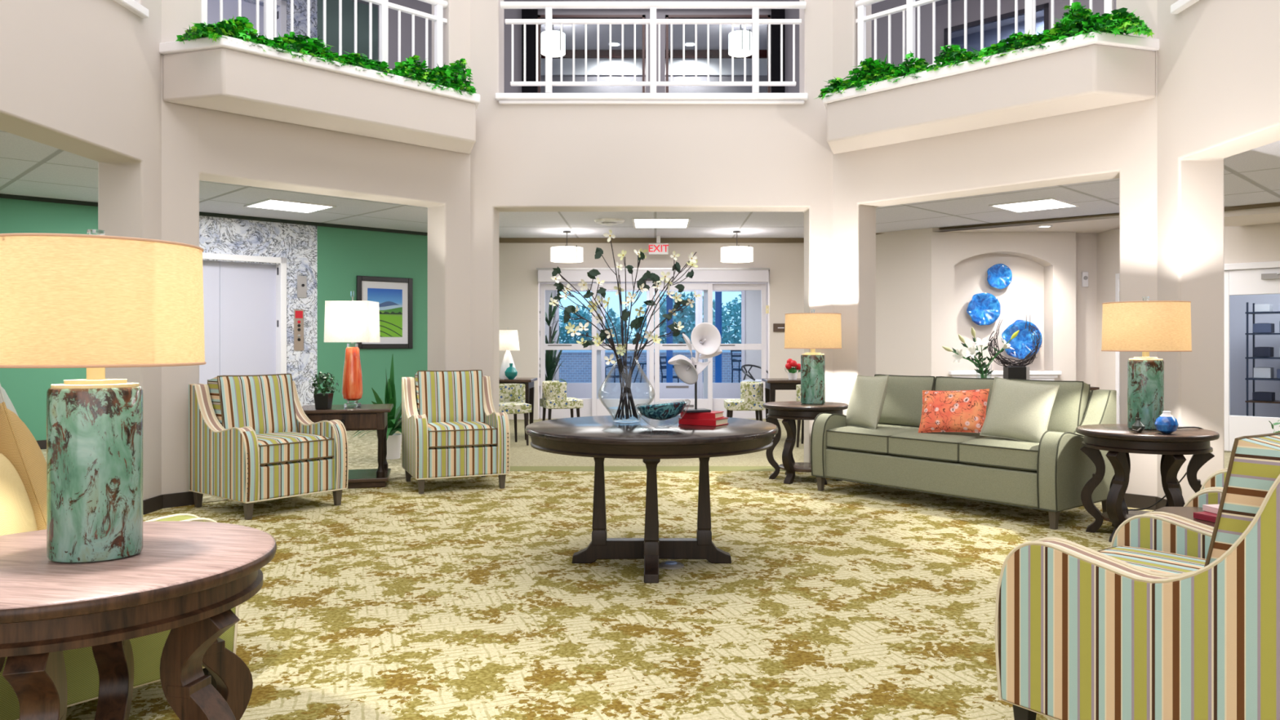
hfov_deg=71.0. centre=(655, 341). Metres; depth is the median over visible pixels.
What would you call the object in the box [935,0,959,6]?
ceiling
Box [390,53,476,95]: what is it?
ivy
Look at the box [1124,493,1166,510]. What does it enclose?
baseboard
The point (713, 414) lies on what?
book
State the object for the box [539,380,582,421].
dining chair
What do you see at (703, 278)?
door
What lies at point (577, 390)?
door
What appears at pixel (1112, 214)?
trim
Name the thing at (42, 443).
baseboard
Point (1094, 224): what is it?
ceiling
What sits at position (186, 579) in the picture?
end table
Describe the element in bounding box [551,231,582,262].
drum pendant light
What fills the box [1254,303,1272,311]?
box
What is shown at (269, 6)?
balcony railing
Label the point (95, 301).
table lamp
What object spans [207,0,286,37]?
door
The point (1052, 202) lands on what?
ceiling light panel
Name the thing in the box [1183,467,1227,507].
striped armchair
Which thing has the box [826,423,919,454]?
seat cushion
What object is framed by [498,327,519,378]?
table lamp
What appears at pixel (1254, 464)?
cushion
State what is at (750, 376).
armchair
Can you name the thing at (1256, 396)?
parcel
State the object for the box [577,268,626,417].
branch
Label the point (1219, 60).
wall
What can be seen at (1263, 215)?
wall
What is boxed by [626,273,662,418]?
branch
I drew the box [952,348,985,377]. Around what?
stem
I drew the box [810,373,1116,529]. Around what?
sofa
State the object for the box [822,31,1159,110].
cap
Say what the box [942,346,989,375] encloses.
stem
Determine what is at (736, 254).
drum pendant light
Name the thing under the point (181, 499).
baseboard
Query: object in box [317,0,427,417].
wall
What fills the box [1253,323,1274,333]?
box
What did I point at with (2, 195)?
crown molding
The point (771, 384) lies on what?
table
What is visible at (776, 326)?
room sign
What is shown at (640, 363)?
patio table
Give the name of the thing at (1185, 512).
table
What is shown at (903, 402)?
cushion
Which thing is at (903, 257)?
wall
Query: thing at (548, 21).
balcony railing
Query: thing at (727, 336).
tree
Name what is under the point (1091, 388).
console table
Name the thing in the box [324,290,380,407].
glass lamp
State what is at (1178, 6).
sill
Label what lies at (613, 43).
recessed light
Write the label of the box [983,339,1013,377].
stem
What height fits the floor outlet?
0.026 m
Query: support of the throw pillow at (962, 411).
on the sofa at (1051, 474)
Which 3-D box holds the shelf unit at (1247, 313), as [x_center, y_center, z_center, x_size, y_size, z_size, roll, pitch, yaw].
[8.504,0.350,11.573,0.400,1.750,1.440,0,0,-45]
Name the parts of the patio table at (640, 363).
leg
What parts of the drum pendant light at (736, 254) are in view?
lamp shade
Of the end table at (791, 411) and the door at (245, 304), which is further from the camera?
the door at (245, 304)
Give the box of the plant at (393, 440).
[352,355,401,459]
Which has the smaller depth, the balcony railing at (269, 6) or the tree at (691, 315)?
the balcony railing at (269, 6)
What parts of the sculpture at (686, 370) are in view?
rod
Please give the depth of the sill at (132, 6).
6.17 m
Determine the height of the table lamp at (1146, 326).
1.490 m
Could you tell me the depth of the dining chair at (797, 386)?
10.65 m
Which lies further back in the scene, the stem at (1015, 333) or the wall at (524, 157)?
the stem at (1015, 333)
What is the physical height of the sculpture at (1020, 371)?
0.870 m
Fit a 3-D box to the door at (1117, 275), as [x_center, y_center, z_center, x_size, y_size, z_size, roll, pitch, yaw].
[6.485,0.135,11.975,0.130,2.170,1.090,0,0,0]
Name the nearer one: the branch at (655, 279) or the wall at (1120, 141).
the branch at (655, 279)
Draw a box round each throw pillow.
[0,383,18,417]
[0,401,46,530]
[0,453,37,535]
[845,374,888,429]
[918,388,989,432]
[979,376,1059,442]
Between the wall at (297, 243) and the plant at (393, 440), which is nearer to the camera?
the plant at (393, 440)
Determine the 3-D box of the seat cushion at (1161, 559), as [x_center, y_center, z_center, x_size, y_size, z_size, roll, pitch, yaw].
[1.569,0.783,2.708,0.582,0.191,0.640,0,0,-37]
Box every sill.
[113,0,148,17]
[495,93,808,104]
[1170,0,1199,13]
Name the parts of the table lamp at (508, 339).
lamp shade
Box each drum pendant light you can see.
[541,24,564,57]
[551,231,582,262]
[720,231,753,262]
[728,24,751,57]
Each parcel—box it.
[1252,391,1275,400]
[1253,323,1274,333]
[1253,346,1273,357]
[1253,367,1274,377]
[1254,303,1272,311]
[1276,368,1279,378]
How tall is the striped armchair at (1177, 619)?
0.974 m
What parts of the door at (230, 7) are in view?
frame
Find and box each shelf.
[346,468,391,488]
[778,462,811,472]
[1101,510,1151,522]
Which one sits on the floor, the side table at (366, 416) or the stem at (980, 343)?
the side table at (366, 416)
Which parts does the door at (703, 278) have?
fixed panel, sliding panel, sliding panel, pane, fixed panel, pane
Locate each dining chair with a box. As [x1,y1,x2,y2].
[498,383,531,445]
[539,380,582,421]
[724,381,765,421]
[795,384,804,447]
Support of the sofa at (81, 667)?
on the floor
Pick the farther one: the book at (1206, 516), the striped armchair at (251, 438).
the striped armchair at (251, 438)
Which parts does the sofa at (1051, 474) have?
leg, arm, leg, arm, leg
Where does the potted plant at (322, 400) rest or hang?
on the side table at (366, 416)
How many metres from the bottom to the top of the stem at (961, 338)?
0.612 m
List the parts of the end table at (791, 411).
leg, leg, leg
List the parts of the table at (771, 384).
leg, leg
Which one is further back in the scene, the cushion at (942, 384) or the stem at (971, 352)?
the stem at (971, 352)
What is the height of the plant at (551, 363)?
2.130 m
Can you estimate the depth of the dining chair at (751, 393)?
11.06 m
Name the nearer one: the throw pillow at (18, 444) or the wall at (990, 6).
the throw pillow at (18, 444)
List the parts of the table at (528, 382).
leg, leg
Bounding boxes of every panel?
[243,198,336,213]
[293,309,303,351]
[631,217,690,227]
[988,197,1079,213]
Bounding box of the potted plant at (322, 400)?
[308,371,340,409]
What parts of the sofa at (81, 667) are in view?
leg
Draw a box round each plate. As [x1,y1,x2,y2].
[297,275,306,297]
[966,293,1000,325]
[986,263,1012,288]
[1001,320,1042,359]
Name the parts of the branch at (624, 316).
stem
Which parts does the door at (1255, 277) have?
frame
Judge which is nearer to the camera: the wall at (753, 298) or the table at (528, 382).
the table at (528, 382)
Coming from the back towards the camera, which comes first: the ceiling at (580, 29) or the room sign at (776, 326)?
the room sign at (776, 326)
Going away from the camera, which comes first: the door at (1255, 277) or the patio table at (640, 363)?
the door at (1255, 277)
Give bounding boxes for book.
[678,417,728,426]
[680,410,724,418]
[1193,511,1217,522]
[1202,504,1219,514]
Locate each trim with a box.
[875,213,1119,234]
[1224,202,1279,211]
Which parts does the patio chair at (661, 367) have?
leg, backrest, seat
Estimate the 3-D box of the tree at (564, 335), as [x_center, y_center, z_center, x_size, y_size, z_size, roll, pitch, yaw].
[-2.191,0.012,28.980,3.002,2.467,2.527,0,0,19]
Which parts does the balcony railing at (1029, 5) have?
post, rail, rail, post, post, post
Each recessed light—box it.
[608,41,621,46]
[684,41,694,46]
[1037,225,1052,227]
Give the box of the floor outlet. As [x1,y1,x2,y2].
[658,560,684,568]
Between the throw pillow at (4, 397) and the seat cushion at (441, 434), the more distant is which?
the seat cushion at (441, 434)
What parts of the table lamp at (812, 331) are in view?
lamp shade, shade trim, shade trim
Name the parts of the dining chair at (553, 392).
leg, leg, backrest, seat, leg, leg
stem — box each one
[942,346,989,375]
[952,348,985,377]
[958,333,985,376]
[962,345,987,377]
[971,327,986,377]
[972,337,990,377]
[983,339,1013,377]
[985,330,1019,377]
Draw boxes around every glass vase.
[598,349,655,422]
[1154,411,1178,434]
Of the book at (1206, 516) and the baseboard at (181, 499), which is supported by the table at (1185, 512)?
the book at (1206, 516)
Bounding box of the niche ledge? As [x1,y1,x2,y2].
[948,370,1061,380]
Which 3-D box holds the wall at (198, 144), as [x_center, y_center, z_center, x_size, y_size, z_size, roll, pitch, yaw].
[-2.795,-2.730,7.625,0.320,7.900,2.654,0,0,45]
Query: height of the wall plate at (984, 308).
0.476 m
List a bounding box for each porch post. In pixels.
[666,291,672,382]
[715,291,721,382]
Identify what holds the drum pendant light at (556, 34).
hanging from the ceiling at (580, 29)
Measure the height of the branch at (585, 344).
0.552 m
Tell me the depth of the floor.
4.23 m
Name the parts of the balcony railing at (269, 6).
post, post, post, rail, rail, post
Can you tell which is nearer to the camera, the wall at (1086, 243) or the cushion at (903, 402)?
the cushion at (903, 402)
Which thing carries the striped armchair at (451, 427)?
on the floor
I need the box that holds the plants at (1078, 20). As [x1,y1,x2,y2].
[926,1,1154,71]
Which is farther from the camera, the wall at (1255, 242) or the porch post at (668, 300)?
the porch post at (668, 300)
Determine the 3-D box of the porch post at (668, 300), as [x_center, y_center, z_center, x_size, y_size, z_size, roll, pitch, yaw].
[0.320,-0.370,20.200,0.140,3.220,0.140,0,0,0]
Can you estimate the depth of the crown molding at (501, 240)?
14.15 m
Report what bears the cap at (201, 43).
on the planter box at (226, 80)
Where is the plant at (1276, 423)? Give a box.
[1269,420,1279,432]
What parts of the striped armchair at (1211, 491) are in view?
arm, arm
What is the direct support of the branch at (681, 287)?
in the glass vase at (614, 349)
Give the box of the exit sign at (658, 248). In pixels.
[648,235,668,254]
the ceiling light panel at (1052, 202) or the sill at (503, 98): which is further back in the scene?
the ceiling light panel at (1052, 202)
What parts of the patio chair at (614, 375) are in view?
armrest, seat, armrest, backrest, leg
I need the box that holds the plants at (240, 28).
[175,16,393,76]
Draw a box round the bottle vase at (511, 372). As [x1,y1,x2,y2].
[504,363,517,379]
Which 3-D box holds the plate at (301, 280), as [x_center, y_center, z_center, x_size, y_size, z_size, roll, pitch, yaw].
[-4.811,-0.750,12.207,0.130,0.300,0.017,0,0,-43]
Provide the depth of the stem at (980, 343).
10.77 m
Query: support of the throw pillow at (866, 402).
on the sofa at (1051, 474)
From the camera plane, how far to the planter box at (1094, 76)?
6.90 m
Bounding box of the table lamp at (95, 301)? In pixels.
[0,229,206,563]
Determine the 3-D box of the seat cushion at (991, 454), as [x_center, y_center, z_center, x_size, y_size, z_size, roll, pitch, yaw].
[2.584,0.783,6.326,0.660,0.191,0.589,0,0,-40]
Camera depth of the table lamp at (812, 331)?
7.83 m
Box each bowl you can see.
[635,399,690,428]
[784,358,800,379]
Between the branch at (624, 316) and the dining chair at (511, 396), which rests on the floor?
the dining chair at (511, 396)
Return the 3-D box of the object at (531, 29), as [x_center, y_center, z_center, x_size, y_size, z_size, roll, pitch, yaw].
[-0.025,-3.190,10.990,3.210,1.920,0.120,0,0,0]
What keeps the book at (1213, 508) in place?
on the book at (1206, 516)
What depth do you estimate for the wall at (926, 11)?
11.00 m
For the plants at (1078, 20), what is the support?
in the cap at (1108, 39)
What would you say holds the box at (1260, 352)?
on the shelf unit at (1247, 313)
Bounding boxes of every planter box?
[162,48,475,154]
[826,44,1155,154]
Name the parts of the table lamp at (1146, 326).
lamp shade, shade trim, shade trim, lamp cord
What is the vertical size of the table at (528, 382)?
0.760 m
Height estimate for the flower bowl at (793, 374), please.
0.262 m
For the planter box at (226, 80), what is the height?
0.350 m
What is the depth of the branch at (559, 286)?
5.15 m
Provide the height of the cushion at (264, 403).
0.488 m
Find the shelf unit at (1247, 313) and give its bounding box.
[1244,302,1279,416]
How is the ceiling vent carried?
in the ceiling at (28, 167)
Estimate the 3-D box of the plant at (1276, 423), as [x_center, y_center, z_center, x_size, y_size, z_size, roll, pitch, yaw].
[4.203,0.579,5.739,0.464,0.283,0.442,0,0,35]
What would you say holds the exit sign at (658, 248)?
hanging from the ceiling at (28, 167)
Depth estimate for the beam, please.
13.50 m
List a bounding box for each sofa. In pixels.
[0,513,239,719]
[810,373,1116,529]
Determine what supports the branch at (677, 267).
in the glass vase at (614, 349)
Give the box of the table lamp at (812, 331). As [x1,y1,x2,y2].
[784,309,841,404]
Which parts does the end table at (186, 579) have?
leg, leg, leg, leg, leg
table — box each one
[0,520,276,719]
[302,404,393,488]
[498,377,537,439]
[524,414,777,582]
[631,362,654,382]
[761,377,800,439]
[763,400,848,484]
[1075,423,1219,542]
[1089,386,1099,390]
[1151,506,1214,527]
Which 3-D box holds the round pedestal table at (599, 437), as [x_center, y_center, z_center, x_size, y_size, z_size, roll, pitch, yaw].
[-0.020,0.840,4.970,1.390,0.761,1.390,0,0,21]
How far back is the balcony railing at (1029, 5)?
7.88 m
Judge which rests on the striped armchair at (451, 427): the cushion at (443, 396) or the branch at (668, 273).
the cushion at (443, 396)
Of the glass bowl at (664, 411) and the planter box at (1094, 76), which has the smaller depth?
the glass bowl at (664, 411)
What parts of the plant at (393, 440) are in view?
pot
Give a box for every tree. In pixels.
[559,305,633,343]
[631,291,728,350]
[712,294,741,343]
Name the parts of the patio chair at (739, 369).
leg, seat, backrest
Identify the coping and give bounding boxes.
[559,350,741,352]
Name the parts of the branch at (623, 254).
stem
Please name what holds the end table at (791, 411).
on the floor
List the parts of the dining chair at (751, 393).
leg, leg, seat, backrest, leg, leg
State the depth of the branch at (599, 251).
5.09 m
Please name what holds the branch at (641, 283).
in the glass vase at (614, 349)
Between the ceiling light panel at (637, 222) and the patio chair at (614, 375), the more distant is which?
the patio chair at (614, 375)
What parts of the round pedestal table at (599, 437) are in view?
leg, leg, leg, leg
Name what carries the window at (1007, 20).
in the wall at (990, 6)
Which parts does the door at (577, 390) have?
panel, panel, panel, panel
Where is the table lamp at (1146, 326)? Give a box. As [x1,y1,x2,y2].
[1101,296,1204,511]
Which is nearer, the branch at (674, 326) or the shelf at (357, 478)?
the branch at (674, 326)
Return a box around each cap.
[159,35,479,111]
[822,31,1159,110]
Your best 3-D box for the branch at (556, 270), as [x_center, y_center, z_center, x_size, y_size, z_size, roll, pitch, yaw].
[-0.340,0.009,5.091,0.503,0.859,0.118,0,0,-12]
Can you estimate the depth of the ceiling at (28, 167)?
11.32 m
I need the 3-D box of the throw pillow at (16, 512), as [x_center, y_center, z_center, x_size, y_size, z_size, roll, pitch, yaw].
[-2.094,0.539,2.860,0.202,0.446,0.453,0,0,-21]
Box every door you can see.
[199,252,286,384]
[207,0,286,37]
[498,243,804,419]
[536,267,769,418]
[555,288,745,404]
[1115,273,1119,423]
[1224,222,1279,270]
[1224,261,1279,451]
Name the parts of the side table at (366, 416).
drawer, leg, leg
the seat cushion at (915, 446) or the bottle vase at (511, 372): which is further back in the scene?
the bottle vase at (511, 372)
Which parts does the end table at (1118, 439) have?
leg, leg, leg, leg, leg, leg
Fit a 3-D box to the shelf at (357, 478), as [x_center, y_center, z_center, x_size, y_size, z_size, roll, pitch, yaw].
[-2.660,1.180,7.710,0.720,0.080,0.600,0,0,-14]
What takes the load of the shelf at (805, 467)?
attached to the end table at (791, 411)
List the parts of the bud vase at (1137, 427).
spout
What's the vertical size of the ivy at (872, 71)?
0.322 m
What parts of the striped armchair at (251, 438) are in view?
leg, arm, leg, arm, leg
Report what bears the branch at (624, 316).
in the glass vase at (614, 349)
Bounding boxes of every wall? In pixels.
[0,0,161,500]
[0,198,97,449]
[161,0,470,494]
[199,0,317,406]
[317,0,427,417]
[377,0,932,93]
[470,0,832,462]
[539,282,768,398]
[541,58,767,93]
[559,352,741,382]
[832,0,1157,496]
[875,227,931,376]
[935,0,1115,63]
[1075,233,1097,386]
[1097,227,1119,390]
[1157,0,1279,502]
[1224,206,1279,226]
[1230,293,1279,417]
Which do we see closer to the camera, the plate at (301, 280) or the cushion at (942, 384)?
the cushion at (942, 384)
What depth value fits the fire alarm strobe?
13.06 m
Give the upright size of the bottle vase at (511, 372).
0.200 m
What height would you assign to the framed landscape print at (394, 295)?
1.040 m
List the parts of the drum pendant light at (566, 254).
lamp shade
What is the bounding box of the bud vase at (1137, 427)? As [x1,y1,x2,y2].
[1131,417,1145,432]
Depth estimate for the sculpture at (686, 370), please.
4.97 m
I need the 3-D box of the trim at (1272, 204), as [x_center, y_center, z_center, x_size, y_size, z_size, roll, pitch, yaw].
[7.468,-1.359,7.558,5.204,0.039,0.021,0,0,45]
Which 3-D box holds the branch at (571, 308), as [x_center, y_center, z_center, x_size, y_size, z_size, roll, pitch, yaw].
[-0.389,0.066,5.242,0.544,0.736,0.112,0,0,22]
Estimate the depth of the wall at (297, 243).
12.13 m
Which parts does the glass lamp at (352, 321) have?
lamp shade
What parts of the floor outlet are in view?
lid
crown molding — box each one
[0,193,427,235]
[498,237,804,243]
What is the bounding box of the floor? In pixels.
[40,418,1231,719]
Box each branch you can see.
[549,292,634,417]
[551,266,633,408]
[553,282,629,417]
[564,322,627,419]
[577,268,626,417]
[594,229,638,418]
[594,287,637,417]
[613,275,629,417]
[614,271,672,418]
[614,284,701,418]
[617,249,635,417]
[618,250,697,417]
[620,320,684,419]
[625,248,654,417]
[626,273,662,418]
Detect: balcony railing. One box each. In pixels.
[201,0,448,70]
[500,1,806,93]
[855,0,1114,74]
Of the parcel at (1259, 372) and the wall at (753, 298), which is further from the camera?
the wall at (753, 298)
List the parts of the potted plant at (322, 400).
pot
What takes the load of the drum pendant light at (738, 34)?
hanging from the ceiling at (580, 29)
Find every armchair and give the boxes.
[188,373,348,519]
[401,369,510,493]
[741,364,768,382]
[995,431,1279,719]
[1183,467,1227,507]
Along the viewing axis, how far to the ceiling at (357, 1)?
12.78 m
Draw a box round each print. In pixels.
[356,275,413,348]
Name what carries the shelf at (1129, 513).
attached to the end table at (1118, 439)
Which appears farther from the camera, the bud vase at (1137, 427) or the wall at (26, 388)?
the wall at (26, 388)
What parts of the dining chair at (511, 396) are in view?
backrest, seat, leg, leg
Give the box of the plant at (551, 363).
[539,293,572,395]
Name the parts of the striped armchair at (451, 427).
leg, arm, leg, arm, leg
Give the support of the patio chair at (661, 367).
on the ground
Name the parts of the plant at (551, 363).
stem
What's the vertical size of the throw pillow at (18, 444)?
0.613 m
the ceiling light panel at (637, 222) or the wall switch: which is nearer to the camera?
the ceiling light panel at (637, 222)
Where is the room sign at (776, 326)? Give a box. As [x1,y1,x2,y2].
[773,323,785,331]
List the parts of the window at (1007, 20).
pane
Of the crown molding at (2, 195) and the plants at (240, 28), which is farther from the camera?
the crown molding at (2, 195)
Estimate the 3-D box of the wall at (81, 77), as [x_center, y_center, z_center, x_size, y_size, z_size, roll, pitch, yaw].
[-3.780,-2.730,1.587,0.320,7.900,9.973,0,0,0]
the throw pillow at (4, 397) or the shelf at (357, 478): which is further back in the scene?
the shelf at (357, 478)
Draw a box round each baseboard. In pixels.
[36,440,46,448]
[142,491,194,514]
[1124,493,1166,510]
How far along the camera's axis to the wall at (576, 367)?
23.00 m
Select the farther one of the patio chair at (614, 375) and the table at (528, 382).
the patio chair at (614, 375)
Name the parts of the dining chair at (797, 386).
backrest, leg, leg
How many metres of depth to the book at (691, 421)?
4.93 m
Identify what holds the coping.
on the wall at (576, 367)
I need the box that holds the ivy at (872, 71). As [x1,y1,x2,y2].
[813,51,933,99]
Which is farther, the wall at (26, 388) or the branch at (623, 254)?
the wall at (26, 388)
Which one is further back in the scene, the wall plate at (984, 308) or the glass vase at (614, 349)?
the wall plate at (984, 308)
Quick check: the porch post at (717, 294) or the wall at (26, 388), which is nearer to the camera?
the wall at (26, 388)
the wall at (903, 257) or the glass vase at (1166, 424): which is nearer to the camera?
the glass vase at (1166, 424)
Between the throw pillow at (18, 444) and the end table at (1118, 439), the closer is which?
the throw pillow at (18, 444)
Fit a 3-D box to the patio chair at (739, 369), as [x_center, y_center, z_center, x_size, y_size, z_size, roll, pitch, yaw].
[2.089,0.714,21.627,0.472,1.053,0.458,0,0,-23]
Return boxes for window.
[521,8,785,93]
[943,2,1048,57]
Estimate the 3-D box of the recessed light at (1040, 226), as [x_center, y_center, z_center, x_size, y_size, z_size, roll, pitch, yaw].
[5.320,-1.576,12.250,0.190,0.008,0.190,0,0,0]
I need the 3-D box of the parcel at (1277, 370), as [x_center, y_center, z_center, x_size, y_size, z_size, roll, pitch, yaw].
[8.306,0.420,11.771,0.220,0.131,0.216,0,0,-45]
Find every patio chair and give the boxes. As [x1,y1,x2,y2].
[604,355,631,382]
[659,355,679,382]
[730,350,741,382]
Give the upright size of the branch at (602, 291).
0.752 m
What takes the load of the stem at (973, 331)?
in the vase
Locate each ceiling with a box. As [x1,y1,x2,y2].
[0,129,1119,237]
[351,0,377,7]
[541,24,767,49]
[930,215,1119,233]
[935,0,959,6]
[1224,140,1279,207]
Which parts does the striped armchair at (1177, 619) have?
leg, arm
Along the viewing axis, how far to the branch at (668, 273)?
5.04 m
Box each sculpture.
[667,322,722,413]
[987,315,1041,379]
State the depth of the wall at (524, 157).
8.45 m
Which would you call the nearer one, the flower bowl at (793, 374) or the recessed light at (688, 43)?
the flower bowl at (793, 374)
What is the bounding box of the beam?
[541,49,767,58]
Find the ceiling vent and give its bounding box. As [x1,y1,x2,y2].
[594,217,624,226]
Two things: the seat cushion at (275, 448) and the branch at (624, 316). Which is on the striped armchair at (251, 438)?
the seat cushion at (275, 448)
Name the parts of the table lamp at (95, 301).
shade trim, lamp shade, shade trim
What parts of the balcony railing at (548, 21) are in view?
post, post, rail, rail, rail, post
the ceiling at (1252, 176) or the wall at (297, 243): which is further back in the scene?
the wall at (297, 243)
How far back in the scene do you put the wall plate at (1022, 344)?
13.04 m
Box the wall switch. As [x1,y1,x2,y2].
[765,305,768,313]
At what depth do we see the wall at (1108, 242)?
12.85 m
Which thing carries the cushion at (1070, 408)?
on the sofa at (1051, 474)
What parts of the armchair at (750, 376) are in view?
seat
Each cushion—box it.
[208,374,297,434]
[256,431,333,466]
[415,370,484,422]
[427,421,496,448]
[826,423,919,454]
[875,375,935,426]
[888,431,990,462]
[935,377,994,413]
[959,436,1039,471]
[1010,379,1088,432]
[1099,546,1205,573]
[1208,434,1279,564]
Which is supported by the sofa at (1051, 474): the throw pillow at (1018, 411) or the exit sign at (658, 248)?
the throw pillow at (1018, 411)
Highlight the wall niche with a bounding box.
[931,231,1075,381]
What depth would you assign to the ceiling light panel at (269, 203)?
10.76 m
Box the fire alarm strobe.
[1081,271,1088,287]

